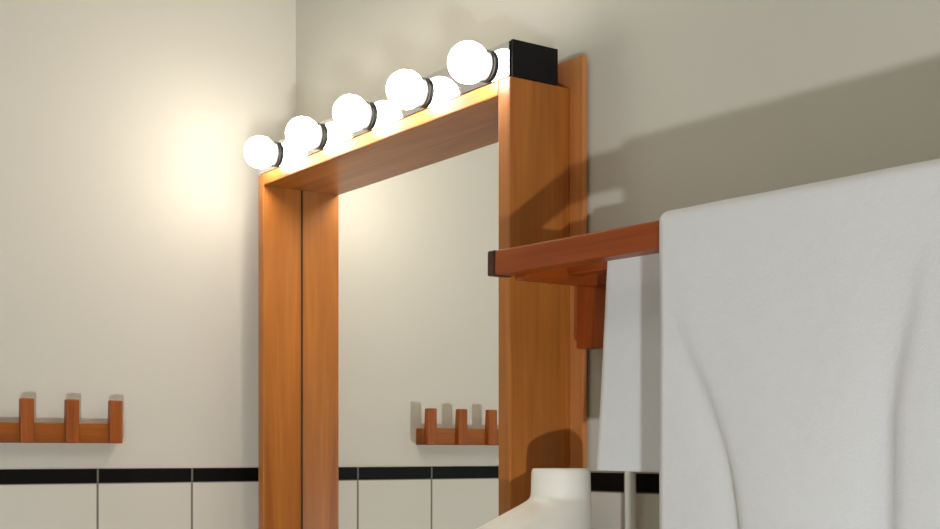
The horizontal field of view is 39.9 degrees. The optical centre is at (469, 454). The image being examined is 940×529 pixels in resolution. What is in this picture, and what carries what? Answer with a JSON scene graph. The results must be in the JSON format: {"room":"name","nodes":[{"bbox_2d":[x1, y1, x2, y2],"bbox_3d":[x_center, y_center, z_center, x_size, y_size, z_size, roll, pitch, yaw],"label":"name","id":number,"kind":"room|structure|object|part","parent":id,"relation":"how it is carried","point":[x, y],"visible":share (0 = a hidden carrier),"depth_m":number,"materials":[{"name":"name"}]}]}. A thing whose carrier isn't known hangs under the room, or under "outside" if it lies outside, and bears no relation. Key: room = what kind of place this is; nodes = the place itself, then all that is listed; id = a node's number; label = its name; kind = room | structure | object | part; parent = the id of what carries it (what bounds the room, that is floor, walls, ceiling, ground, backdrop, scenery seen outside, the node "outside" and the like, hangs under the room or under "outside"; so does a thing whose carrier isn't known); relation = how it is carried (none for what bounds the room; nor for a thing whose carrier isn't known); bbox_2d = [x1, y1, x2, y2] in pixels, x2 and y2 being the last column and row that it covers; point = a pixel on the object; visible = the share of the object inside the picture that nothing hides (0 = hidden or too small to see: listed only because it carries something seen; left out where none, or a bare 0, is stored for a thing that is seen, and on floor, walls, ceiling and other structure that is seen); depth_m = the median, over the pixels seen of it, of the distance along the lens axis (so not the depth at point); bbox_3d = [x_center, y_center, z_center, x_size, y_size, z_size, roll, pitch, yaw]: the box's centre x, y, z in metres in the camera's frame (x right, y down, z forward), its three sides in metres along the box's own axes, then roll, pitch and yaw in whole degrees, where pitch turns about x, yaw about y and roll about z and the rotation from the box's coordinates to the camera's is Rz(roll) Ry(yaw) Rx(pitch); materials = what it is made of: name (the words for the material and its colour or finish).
{"room":"bathroom","nodes":[
{"label":"bathroom","id":0,"kind":"room"},
{"bbox_2d":[0,0,295,468],"bbox_3d":[-1.381,0.150,1.432,2.836,2.500,0.120,0,0,-35],"label":"wall","id":1,"kind":"structure","parent":0,"point":[129,188],"depth_m":1.97,"materials":[{"name":"paint"}]},
{"bbox_2d":[0,398,122,442],"bbox_3d":[-0.642,-0.049,1.860,0.289,0.064,0.034,0,0,-35],"label":"peg rail","id":2,"kind":"object","parent":1,"relation":"attached to","point":[25,430],"visible":1,"depth_m":1.88,"materials":[{"name":"brown wood"}]},
{"bbox_3d":[-0.645,-0.032,1.863,0.289,0.029,0.026,0,0,-35],"label":"rail","id":3,"kind":"part","parent":2,"relation":"part of","materials":[{"name":"brown wood"}]},
{"bbox_2d":[0,481,257,528],"bbox_3d":[-1.347,0.721,1.381,2.593,1.358,0.004,0,0,-35],"label":"wall tiles","id":4,"kind":"structure","parent":1,"relation":"attached to","point":[203,504],"depth_m":1.97,"materials":[{"name":"white tile"}]},
{"bbox_2d":[0,468,257,483],"bbox_3d":[-1.347,0.031,1.380,2.593,0.021,0.004,0,0,-35],"label":"trim","id":5,"kind":"structure","parent":1,"relation":"attached to","point":[7,476],"depth_m":1.96,"materials":[{"name":"black tile"}]},
{"bbox_2d":[477,468,592,528],"bbox_3d":[0.044,0.157,1.387,0.216,0.285,0.143,0,0,-35],"label":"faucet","id":6,"kind":"object","parent":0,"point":[560,498],"visible":1,"depth_m":1.39,"materials":[{"name":"white ceramic"}]},
{"bbox_2d":[296,0,939,473],"bbox_3d":[0.982,0.150,0.441,0.120,2.500,4.227,0,0,-35],"label":"wall","id":7,"kind":"structure","parent":0,"point":[690,103],"depth_m":1.39,"materials":[{"name":"paint"}]},
{"bbox_2d":[258,55,586,528],"bbox_3d":[-0.099,-0.085,1.774,0.096,0.770,0.685,0,0,-35],"label":"framed mirror","id":8,"kind":"object","parent":7,"relation":"attached to","point":[403,384],"visible":1,"depth_m":1.75,"materials":[{"name":"brown wood"}]},
{"bbox_2d":[244,39,557,174],"bbox_3d":[-0.134,-0.457,1.758,0.120,0.048,0.654,0,0,-35],"label":"vanity light","id":9,"kind":"object","parent":8,"relation":"attached to","point":[471,67],"visible":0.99,"depth_m":1.61,"materials":[{"name":"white glass"}]},
{"bbox_3d":[-0.316,-0.457,1.955,0.050,0.048,0.048,0,0,-35],"label":"bulb","id":10,"kind":"part","parent":9,"relation":"part of","materials":[{"name":"white glass"}]},
{"bbox_3d":[-0.237,-0.457,1.843,0.050,0.048,0.048,0,0,-35],"label":"bulb","id":11,"kind":"part","parent":9,"relation":"part of","materials":[{"name":"white glass"}]},
{"bbox_3d":[-0.159,-0.457,1.732,0.050,0.048,0.048,0,0,-35],"label":"bulb","id":12,"kind":"part","parent":9,"relation":"part of","materials":[{"name":"white glass"}]},
{"bbox_3d":[-0.080,-0.457,1.620,0.050,0.048,0.048,0,0,-35],"label":"bulb","id":13,"kind":"part","parent":9,"relation":"part of","materials":[{"name":"white glass"}]},
{"bbox_3d":[-0.001,-0.457,1.509,0.050,0.048,0.048,0,0,-35],"label":"bulb","id":14,"kind":"part","parent":9,"relation":"part of","materials":[{"name":"white glass"}]},
{"bbox_3d":[-0.063,-0.085,1.800,0.007,0.770,0.685,0,0,-35],"label":"panel","id":15,"kind":"part","parent":8,"relation":"part of","materials":[{"name":"brown wood"}]},
{"bbox_2d":[488,220,659,349],"bbox_3d":[0.369,-0.168,1.053,0.174,0.109,1.003,0,1,-35],"label":"towel rack","id":16,"kind":"object","parent":7,"relation":"attached to","point":[580,261],"visible":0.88,"depth_m":1.35,"materials":[{"name":"red wood"}]},
{"bbox_3d":[0.102,-0.203,1.424,0.116,0.029,0.022,0,1,-35],"label":"arm","id":17,"kind":"part","parent":16,"relation":"part of","materials":[{"name":"red wood"}]},
{"bbox_3d":[0.313,-0.198,1.003,0.024,0.026,0.960,0,1,-35],"label":"rail","id":18,"kind":"part","parent":16,"relation":"part of","materials":[{"name":"red wood"}]},
{"bbox_3d":[0.380,-0.198,1.044,0.020,0.020,0.950,0,1,-35],"label":"rail","id":19,"kind":"part","parent":16,"relation":"part of","materials":[{"name":"red wood"}]},
{"bbox_3d":[0.148,-0.176,1.477,0.022,0.109,0.057,0,1,-35],"label":"wall plate","id":20,"kind":"part","parent":16,"relation":"part of","materials":[{"name":"red wood"}]},
{"bbox_2d":[596,253,659,471],"bbox_3d":[0.233,-0.100,1.252,0.036,0.243,0.297,0,0,-35],"label":"hand towel","id":21,"kind":"object","parent":16,"relation":"hanging from","point":[628,434],"visible":0.2,"depth_m":1.32,"materials":[{"name":"white fabric"}]},
{"bbox_2d":[659,158,939,528],"bbox_3d":[0.344,0.203,0.951,0.056,0.853,0.558,0,0,-35],"label":"bath towel","id":22,"kind":"object","parent":16,"relation":"hanging from","point":[799,355],"visible":1,"depth_m":1.03,"materials":[{"name":"white fabric"}]},
{"bbox_2d":[591,490,658,528],"bbox_3d":[0.898,0.721,0.453,0.004,1.358,4.103,0,0,-35],"label":"wall tiles","id":23,"kind":"structure","parent":7,"relation":"attached to","point":[607,506],"depth_m":1.48,"materials":[{"name":"white tile"}]},
{"bbox_2d":[591,473,658,492],"bbox_3d":[0.898,0.031,0.452,0.004,0.021,4.102,0,0,-35],"label":"trim","id":24,"kind":"structure","parent":7,"relation":"attached to","point":[645,482],"depth_m":1.48,"materials":[{"name":"black tile"}]},
{"bbox_2d":[624,471,635,528],"bbox_3d":[0.178,0.138,1.439,0.013,0.324,0.013,0,0,-35],"label":"pipe","id":25,"kind":"object","parent":7,"relation":"attached to","point":[629,476],"visible":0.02,"depth_m":1.43,"materials":[{"name":"white metal"}]}
]}

